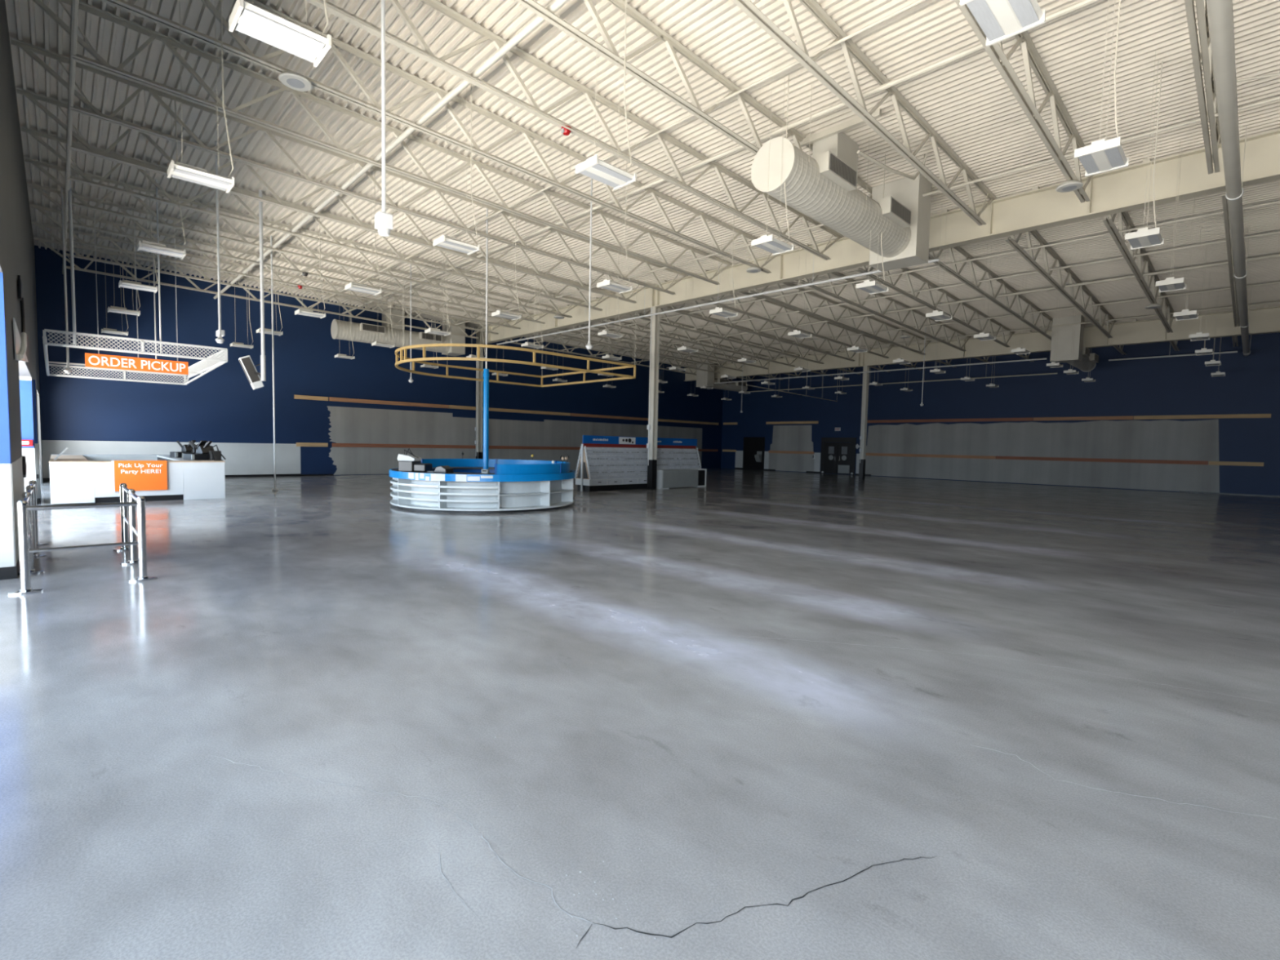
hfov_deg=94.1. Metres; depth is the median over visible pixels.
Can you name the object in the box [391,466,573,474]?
countertop
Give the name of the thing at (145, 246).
light
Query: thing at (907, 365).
joist
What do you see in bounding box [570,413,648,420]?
board
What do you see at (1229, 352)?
pipe
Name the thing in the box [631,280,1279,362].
pipe
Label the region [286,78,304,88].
speaker grille
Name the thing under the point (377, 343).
light
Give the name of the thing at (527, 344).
light
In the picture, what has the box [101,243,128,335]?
light
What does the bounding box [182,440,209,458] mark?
terminal
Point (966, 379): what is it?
light
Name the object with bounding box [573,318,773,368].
joist
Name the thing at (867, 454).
board
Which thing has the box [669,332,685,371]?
light
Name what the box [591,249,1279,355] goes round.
pipe
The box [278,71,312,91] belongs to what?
ceiling speaker
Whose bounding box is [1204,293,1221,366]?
light
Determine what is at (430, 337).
register
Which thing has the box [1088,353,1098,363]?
register
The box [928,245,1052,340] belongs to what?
joist
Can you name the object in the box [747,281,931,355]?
joist
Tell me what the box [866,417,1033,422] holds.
board
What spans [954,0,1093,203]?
joist
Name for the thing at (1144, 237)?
light
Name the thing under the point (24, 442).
alarm box
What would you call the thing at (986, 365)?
pipe
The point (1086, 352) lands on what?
register
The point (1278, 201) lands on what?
pipe
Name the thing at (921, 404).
sensor
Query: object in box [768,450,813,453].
board
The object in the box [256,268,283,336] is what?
light
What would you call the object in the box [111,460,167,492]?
sign
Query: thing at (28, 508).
railing
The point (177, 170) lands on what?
light
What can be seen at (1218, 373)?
light
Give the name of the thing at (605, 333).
light
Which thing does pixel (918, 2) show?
pipe
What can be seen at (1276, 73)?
rod
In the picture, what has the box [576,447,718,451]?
board
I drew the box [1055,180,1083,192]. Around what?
ceiling speaker
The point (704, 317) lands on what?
joist
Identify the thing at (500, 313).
light
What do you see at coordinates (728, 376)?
light
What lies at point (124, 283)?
light
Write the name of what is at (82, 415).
wall
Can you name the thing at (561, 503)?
shelf
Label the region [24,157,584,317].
joist
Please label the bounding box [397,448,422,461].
paper stack
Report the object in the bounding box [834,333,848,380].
light
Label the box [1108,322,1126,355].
joist
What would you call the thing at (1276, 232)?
pipe
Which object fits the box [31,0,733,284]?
joist
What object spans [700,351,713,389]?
light
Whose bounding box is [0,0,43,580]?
wall
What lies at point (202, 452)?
terminal
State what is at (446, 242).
light
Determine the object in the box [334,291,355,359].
light
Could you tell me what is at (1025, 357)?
joist
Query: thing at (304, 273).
fire alarm
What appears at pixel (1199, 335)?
light
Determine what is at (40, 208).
joist
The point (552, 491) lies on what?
shelf
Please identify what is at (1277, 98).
pipe
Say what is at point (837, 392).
light
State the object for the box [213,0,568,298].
pipe
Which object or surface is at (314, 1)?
conduit pipe
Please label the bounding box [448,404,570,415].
board
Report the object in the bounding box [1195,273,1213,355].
light
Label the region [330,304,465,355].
air duct
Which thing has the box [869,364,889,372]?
joist
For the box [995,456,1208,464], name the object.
board
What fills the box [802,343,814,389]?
light
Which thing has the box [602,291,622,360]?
light
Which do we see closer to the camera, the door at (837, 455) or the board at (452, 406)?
the board at (452, 406)
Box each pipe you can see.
[62,0,79,274]
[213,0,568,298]
[307,0,926,307]
[311,0,781,235]
[342,0,1099,314]
[451,223,824,326]
[496,237,938,345]
[520,196,1279,346]
[561,225,1279,350]
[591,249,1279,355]
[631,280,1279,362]
[666,301,1279,368]
[714,347,1046,383]
[748,364,1057,391]
[922,95,1279,196]
[1108,342,1237,360]
[1206,0,1251,355]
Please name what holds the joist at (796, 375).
on the steel beam at (1264, 320)
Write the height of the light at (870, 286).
2.782 m
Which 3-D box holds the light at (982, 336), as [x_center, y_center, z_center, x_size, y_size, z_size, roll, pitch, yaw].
[10.027,-5.432,17.193,0.650,2.673,0.400,-2,5,-44]
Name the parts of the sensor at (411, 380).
drop rod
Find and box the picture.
[622,438,633,443]
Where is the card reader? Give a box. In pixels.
[22,455,26,477]
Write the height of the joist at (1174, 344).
0.863 m
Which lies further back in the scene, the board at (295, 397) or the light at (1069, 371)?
the board at (295, 397)
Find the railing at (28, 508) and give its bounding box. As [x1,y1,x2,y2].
[7,480,157,595]
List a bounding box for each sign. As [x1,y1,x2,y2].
[84,210,188,374]
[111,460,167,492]
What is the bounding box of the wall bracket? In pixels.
[13,275,27,361]
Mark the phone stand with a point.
(211, 451)
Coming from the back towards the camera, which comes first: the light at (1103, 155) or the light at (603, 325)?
the light at (603, 325)
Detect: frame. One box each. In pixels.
[42,167,227,385]
[395,179,637,386]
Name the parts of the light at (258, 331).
power cord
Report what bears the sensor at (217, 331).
hanging from the joist at (30, 95)
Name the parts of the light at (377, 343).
power cord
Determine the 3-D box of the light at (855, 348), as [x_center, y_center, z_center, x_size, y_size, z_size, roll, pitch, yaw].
[7.300,-5.643,19.847,0.650,2.675,0.400,-2,5,-44]
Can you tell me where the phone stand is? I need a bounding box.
[210,450,222,460]
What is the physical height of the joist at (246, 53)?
1.033 m
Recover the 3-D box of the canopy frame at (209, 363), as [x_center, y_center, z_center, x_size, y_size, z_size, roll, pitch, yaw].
[-14.286,-5.253,16.650,3.450,4.538,6.357,-2,5,-44]
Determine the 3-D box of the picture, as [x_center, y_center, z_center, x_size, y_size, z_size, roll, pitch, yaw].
[-0.453,-1.483,22.535,0.570,0.187,0.004,-2,5,-44]
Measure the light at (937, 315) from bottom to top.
2.728 m
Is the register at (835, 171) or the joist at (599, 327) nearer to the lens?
the register at (835, 171)
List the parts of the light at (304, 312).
power cord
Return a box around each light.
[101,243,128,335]
[107,204,140,315]
[118,157,157,293]
[137,91,186,259]
[167,0,234,193]
[228,0,331,67]
[230,273,253,348]
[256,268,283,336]
[294,203,325,318]
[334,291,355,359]
[344,158,382,295]
[371,265,395,347]
[420,305,438,368]
[424,238,450,336]
[433,71,479,255]
[466,292,485,358]
[491,208,521,319]
[492,344,507,376]
[521,266,543,348]
[541,336,558,370]
[552,377,567,382]
[575,0,636,190]
[596,160,632,293]
[597,253,622,338]
[597,324,613,376]
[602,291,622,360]
[603,346,616,387]
[658,365,667,383]
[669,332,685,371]
[677,278,698,352]
[687,374,697,396]
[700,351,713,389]
[709,213,737,318]
[720,326,736,378]
[721,379,731,400]
[737,304,755,363]
[738,371,750,394]
[751,75,794,255]
[760,351,774,385]
[771,373,782,397]
[787,252,812,338]
[794,313,810,372]
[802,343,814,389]
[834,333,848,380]
[835,374,846,394]
[847,282,867,352]
[855,154,888,294]
[869,338,882,386]
[893,299,911,364]
[900,364,912,391]
[925,207,952,321]
[929,326,946,373]
[960,0,1045,46]
[960,325,974,381]
[973,247,995,341]
[986,355,999,387]
[1010,275,1030,354]
[1046,297,1062,368]
[1063,313,1079,374]
[1074,0,1128,177]
[1081,354,1095,382]
[1124,49,1164,249]
[1155,142,1186,292]
[1173,200,1198,320]
[1189,241,1209,341]
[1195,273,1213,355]
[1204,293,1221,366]
[1210,337,1225,376]
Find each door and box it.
[742,436,764,470]
[820,437,856,475]
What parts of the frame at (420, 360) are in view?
post, post, post, post, post, post, post, post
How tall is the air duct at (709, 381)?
1.734 m
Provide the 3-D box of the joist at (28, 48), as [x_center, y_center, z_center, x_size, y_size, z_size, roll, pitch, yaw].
[-4.186,-6.730,15.268,16.410,1.033,0.156,-2,5,-44]
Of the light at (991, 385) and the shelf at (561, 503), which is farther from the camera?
the light at (991, 385)
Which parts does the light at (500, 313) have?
power cord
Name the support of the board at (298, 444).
attached to the wall at (82, 415)
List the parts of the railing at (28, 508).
post, plate, post, hand rail, post, plate, post, plate, plate, cross rail, cross rail, plate, post, plate, hand rail, rail, post, post, plate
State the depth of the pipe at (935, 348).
31.84 m
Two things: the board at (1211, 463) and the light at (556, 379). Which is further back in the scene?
the light at (556, 379)
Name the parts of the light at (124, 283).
power cord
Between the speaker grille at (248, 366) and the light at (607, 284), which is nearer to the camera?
the light at (607, 284)
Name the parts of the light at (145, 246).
power cord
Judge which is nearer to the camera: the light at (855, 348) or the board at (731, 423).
the light at (855, 348)
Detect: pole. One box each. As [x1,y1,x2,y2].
[270,235,278,490]
[483,208,489,469]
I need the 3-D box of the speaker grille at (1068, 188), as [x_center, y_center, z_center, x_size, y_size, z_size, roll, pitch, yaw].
[8.288,-5.633,11.492,0.240,0.004,0.240,-2,5,-44]
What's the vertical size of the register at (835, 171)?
0.320 m
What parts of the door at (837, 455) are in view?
kick plate, vision panel, kick plate, vision panel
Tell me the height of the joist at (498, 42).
1.033 m
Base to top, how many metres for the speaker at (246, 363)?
4.950 m
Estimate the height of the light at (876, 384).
2.517 m
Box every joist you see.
[10,37,688,294]
[16,87,647,303]
[21,126,616,311]
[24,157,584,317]
[27,182,555,324]
[30,204,533,328]
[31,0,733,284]
[31,221,511,333]
[34,236,489,338]
[100,0,779,273]
[304,0,844,260]
[505,333,696,375]
[514,0,872,198]
[525,328,726,373]
[548,324,744,371]
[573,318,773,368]
[600,312,799,366]
[631,306,829,364]
[666,298,856,361]
[704,290,894,358]
[724,363,759,382]
[731,0,997,226]
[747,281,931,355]
[760,373,782,380]
[773,358,806,377]
[798,271,971,351]
[810,369,832,376]
[838,367,860,374]
[856,265,1014,347]
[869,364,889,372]
[890,345,921,369]
[926,342,955,367]
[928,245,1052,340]
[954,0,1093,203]
[966,337,993,364]
[1004,230,1116,337]
[1008,333,1034,361]
[1102,211,1174,333]
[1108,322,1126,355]
[1168,315,1179,351]
[1184,0,1221,174]
[1222,195,1239,326]
[1231,335,1238,346]
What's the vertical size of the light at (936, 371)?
2.567 m
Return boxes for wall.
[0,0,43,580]
[34,244,723,480]
[720,332,1279,497]
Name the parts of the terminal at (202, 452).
cash drawer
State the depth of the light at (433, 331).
18.30 m
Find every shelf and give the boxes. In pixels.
[390,499,573,511]
[499,492,548,495]
[550,488,572,493]
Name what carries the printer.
on the kiosk
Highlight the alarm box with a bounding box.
[22,440,32,445]
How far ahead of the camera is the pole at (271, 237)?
18.47 m
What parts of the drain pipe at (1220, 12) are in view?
hanger rod, hanger rod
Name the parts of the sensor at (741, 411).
drop rod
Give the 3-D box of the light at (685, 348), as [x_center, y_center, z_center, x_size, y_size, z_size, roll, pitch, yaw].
[1.688,-5.827,20.561,0.650,2.727,0.400,-2,5,-44]
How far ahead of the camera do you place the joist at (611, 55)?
9.09 m
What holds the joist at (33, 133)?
on the steel beam at (1122, 189)
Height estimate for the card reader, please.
0.320 m
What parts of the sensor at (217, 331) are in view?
drop rod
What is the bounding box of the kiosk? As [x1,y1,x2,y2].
[389,458,575,512]
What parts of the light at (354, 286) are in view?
power cord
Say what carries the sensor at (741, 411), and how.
hanging from the ceiling
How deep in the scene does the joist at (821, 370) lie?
38.98 m
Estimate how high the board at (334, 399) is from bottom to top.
0.170 m
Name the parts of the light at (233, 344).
power cord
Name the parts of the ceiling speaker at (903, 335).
speaker dish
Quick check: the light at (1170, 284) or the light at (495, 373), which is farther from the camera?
the light at (495, 373)
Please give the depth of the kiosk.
14.29 m
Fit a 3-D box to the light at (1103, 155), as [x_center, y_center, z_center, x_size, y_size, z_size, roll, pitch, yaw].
[5.237,-4.999,6.632,0.664,2.836,0.400,-2,5,-44]
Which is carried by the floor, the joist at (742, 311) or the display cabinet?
the display cabinet
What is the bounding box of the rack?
[574,435,701,491]
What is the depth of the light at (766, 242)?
9.80 m
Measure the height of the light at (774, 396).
2.462 m
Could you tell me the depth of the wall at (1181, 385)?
31.31 m
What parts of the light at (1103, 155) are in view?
power cord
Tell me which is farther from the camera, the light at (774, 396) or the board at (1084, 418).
the light at (774, 396)
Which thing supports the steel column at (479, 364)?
on the floor
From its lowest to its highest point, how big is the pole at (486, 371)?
7.784 m
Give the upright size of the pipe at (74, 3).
0.070 m
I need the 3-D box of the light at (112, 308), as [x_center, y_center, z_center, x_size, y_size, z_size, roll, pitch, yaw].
[-13.981,-5.998,16.091,0.664,2.942,0.400,-2,5,-44]
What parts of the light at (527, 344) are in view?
power cord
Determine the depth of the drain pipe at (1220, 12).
8.82 m
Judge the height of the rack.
1.970 m
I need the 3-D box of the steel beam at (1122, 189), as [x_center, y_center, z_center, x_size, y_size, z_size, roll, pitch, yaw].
[4.606,-6.544,18.091,0.300,0.876,38.100,-2,5,-44]
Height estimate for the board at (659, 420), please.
0.170 m
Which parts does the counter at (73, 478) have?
arm, arm, arm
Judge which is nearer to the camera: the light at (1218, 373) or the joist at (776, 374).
the light at (1218, 373)
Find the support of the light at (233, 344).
hanging from the ceiling
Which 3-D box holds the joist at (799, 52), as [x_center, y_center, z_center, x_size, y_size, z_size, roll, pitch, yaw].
[2.521,-6.194,8.421,16.410,1.033,0.156,-2,5,-44]
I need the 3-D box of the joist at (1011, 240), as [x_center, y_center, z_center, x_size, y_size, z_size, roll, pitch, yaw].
[14.552,-6.364,19.941,16.700,1.038,0.156,-2,5,-44]
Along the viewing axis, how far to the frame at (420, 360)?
15.43 m
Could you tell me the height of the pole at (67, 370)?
4.704 m
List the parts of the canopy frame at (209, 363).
curved rail, hanger rod, hanger rod, panel, panel, hanger rod, hanger rod, panel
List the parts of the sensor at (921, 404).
drop rod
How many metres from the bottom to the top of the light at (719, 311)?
2.783 m
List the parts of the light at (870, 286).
power cord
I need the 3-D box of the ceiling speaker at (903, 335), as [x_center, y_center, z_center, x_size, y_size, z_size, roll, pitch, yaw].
[11.587,-6.677,25.971,0.440,0.922,0.440,-2,5,-44]
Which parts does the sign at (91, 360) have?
sign panel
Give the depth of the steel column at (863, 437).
33.85 m
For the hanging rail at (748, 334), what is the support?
hanging from the ceiling
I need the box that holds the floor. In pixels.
[0,467,1279,959]
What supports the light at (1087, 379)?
hanging from the ceiling
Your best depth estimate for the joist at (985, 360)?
32.15 m
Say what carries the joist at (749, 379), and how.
on the steel beam at (1264, 320)
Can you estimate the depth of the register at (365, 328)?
26.59 m
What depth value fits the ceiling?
11.69 m
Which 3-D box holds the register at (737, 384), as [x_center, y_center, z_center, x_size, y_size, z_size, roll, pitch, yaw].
[7.323,-6.927,43.046,1.040,0.320,0.232,-2,5,-44]
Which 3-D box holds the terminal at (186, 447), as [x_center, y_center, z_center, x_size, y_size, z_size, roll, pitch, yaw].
[-13.749,-0.951,18.148,0.560,0.529,0.836,3,4,34]
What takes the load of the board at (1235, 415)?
attached to the wall at (1181, 385)
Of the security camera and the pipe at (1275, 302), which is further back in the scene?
the pipe at (1275, 302)
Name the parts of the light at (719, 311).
power cord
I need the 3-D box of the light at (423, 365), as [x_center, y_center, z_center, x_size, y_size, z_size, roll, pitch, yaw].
[-9.419,-6.439,26.680,0.664,2.782,0.400,-2,5,-44]
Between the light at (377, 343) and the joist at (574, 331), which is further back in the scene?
the joist at (574, 331)
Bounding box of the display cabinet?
[656,468,706,488]
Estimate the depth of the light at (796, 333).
17.35 m
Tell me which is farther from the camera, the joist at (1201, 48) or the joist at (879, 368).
the joist at (879, 368)
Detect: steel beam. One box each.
[475,128,1279,344]
[684,305,1279,381]
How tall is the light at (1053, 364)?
2.558 m
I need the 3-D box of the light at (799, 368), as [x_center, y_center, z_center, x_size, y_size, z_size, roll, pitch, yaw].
[6.909,-5.934,25.162,0.650,2.623,0.400,-2,5,-44]
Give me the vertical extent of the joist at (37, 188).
1.033 m
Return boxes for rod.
[1236,72,1279,82]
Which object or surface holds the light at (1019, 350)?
hanging from the ceiling
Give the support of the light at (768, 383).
hanging from the ceiling
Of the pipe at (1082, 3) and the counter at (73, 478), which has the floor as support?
the counter at (73, 478)
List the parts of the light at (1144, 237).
power cord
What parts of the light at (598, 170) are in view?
power cord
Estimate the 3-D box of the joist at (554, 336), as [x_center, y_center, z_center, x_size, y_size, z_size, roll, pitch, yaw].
[-1.420,-7.640,36.245,16.700,1.038,0.156,-2,5,-44]
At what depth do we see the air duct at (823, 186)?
11.46 m
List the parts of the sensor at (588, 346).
drop rod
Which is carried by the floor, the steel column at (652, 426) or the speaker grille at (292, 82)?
the steel column at (652, 426)
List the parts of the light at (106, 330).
power cord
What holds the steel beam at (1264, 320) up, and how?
attached to the ceiling
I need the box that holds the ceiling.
[4,0,1279,367]
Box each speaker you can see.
[238,190,266,389]
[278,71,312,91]
[553,314,564,319]
[746,266,761,273]
[899,321,910,337]
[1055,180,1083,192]
[1145,303,1162,309]
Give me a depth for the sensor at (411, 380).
20.15 m
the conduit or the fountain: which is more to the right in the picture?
the conduit
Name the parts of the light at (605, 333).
power cord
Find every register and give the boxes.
[360,323,385,333]
[418,332,441,342]
[717,378,728,384]
[735,382,746,386]
[816,151,857,191]
[879,195,911,227]
[1082,346,1089,357]
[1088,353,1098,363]
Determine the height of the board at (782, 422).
0.170 m
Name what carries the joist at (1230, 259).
on the steel beam at (1122, 189)
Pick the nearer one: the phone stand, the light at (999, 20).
the light at (999, 20)
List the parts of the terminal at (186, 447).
cash drawer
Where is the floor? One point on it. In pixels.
(745, 714)
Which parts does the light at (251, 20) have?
power cord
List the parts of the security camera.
drop rod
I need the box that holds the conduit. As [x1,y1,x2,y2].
[857,150,927,179]
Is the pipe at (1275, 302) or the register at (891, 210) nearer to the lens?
the register at (891, 210)
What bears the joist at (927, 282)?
attached to the steel beam at (1122, 189)
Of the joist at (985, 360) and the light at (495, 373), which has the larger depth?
the joist at (985, 360)
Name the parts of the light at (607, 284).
power cord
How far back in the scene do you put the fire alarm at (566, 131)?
10.08 m
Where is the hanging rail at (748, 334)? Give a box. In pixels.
[746,333,838,401]
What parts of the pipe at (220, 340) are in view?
drop rod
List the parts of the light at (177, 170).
power cord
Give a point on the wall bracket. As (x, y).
(20, 344)
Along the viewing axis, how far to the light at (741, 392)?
36.12 m
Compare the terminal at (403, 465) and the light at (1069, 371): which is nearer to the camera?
the terminal at (403, 465)
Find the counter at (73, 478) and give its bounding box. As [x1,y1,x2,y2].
[48,447,225,504]
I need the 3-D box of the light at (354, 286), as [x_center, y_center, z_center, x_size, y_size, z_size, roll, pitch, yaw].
[-6.118,-5.639,13.166,0.664,2.889,0.400,-2,5,-44]
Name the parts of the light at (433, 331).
power cord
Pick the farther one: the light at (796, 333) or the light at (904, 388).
the light at (904, 388)
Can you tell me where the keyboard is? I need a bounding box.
[426,466,453,473]
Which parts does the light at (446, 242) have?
power cord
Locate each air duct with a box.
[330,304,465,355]
[696,360,747,391]
[751,84,932,271]
[1049,315,1098,371]
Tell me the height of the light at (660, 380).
2.624 m
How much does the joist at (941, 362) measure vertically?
0.863 m
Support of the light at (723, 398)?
hanging from the ceiling
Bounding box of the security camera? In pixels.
[374,0,393,236]
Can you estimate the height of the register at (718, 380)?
0.320 m
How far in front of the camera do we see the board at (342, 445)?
30.49 m
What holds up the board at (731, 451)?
attached to the wall at (1181, 385)
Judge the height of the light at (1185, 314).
2.675 m
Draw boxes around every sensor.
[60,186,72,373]
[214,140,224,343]
[215,189,224,337]
[408,264,413,382]
[585,177,592,349]
[740,368,742,413]
[920,327,925,406]
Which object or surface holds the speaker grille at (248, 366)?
attached to the speaker at (246, 363)
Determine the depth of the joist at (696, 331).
28.93 m
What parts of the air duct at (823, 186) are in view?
hanger rod, hanger rod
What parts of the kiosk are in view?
panel, panel, raised wall trim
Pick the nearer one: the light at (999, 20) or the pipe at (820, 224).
the light at (999, 20)
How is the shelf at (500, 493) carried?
attached to the kiosk
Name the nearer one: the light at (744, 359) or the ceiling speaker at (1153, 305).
the ceiling speaker at (1153, 305)
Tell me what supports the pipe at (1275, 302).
hanging from the ceiling
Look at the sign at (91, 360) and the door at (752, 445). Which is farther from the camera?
the door at (752, 445)
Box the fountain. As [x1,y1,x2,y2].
[754,451,761,462]
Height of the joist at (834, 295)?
1.038 m
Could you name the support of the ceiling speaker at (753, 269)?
attached to the joist at (246, 53)
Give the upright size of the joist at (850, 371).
0.863 m
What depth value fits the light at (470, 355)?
23.45 m
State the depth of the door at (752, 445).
44.72 m
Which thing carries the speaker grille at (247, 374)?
attached to the speaker at (246, 363)
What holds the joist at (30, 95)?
on the steel beam at (1122, 189)
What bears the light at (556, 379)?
hanging from the ceiling
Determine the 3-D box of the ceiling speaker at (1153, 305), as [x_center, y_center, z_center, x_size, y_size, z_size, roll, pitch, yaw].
[17.150,-5.814,19.879,0.440,0.124,0.440,-2,5,-44]
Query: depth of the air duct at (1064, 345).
25.25 m
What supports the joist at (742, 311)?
attached to the steel beam at (1122, 189)
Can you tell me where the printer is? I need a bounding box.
[481,469,489,473]
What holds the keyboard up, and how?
on the kiosk
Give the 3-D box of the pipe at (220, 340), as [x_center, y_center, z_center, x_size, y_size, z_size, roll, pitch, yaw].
[-8.984,-5.039,12.677,0.170,4.220,0.170,-2,5,-44]
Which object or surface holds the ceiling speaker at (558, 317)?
attached to the joist at (36, 163)
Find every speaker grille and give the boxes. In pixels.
[238,359,250,383]
[241,356,260,382]
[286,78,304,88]
[1062,185,1076,191]
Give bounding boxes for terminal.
[169,440,198,457]
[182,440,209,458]
[183,440,226,460]
[398,460,432,471]
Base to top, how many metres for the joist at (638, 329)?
1.038 m
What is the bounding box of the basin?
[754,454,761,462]
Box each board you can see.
[293,395,328,400]
[296,442,328,446]
[328,396,448,408]
[332,443,576,449]
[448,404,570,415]
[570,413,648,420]
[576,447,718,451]
[657,418,718,425]
[722,449,736,452]
[723,422,737,424]
[765,421,818,424]
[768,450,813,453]
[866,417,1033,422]
[866,453,995,458]
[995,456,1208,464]
[1033,416,1133,420]
[1133,413,1271,419]
[1208,461,1263,466]
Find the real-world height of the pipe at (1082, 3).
0.510 m
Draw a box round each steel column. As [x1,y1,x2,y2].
[475,346,483,458]
[646,306,660,489]
[858,365,869,479]
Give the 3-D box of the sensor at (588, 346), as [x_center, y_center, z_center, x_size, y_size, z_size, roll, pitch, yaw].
[-1.101,-4.925,13.257,0.170,4.009,0.170,-2,5,-44]
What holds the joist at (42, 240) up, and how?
on the steel beam at (1122, 189)
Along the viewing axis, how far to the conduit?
11.32 m
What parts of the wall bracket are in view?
triangular panel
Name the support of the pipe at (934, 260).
hanging from the ceiling
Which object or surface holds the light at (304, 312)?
hanging from the ceiling
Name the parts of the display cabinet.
panel, open bay frame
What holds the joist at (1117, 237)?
attached to the steel beam at (1264, 320)
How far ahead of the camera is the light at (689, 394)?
38.78 m
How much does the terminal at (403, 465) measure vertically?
0.260 m
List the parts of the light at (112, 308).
power cord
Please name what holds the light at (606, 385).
hanging from the ceiling
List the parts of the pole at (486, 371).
rod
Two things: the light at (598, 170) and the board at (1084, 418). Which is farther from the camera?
the board at (1084, 418)
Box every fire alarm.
[302,271,307,276]
[560,125,571,135]
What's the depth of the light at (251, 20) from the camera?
4.88 m
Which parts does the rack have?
rail, post, panel, rail, drawer, drawer, drawer, drawer, sloped panel, drawer, rail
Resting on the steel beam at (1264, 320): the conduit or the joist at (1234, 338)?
the joist at (1234, 338)
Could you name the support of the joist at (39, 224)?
on the steel beam at (1122, 189)
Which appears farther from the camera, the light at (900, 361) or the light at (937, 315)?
the light at (900, 361)
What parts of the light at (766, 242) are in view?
power cord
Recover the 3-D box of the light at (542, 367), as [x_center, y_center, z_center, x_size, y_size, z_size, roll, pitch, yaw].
[-3.985,-6.281,26.366,0.650,2.727,0.400,-2,5,-44]
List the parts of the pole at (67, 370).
drop rod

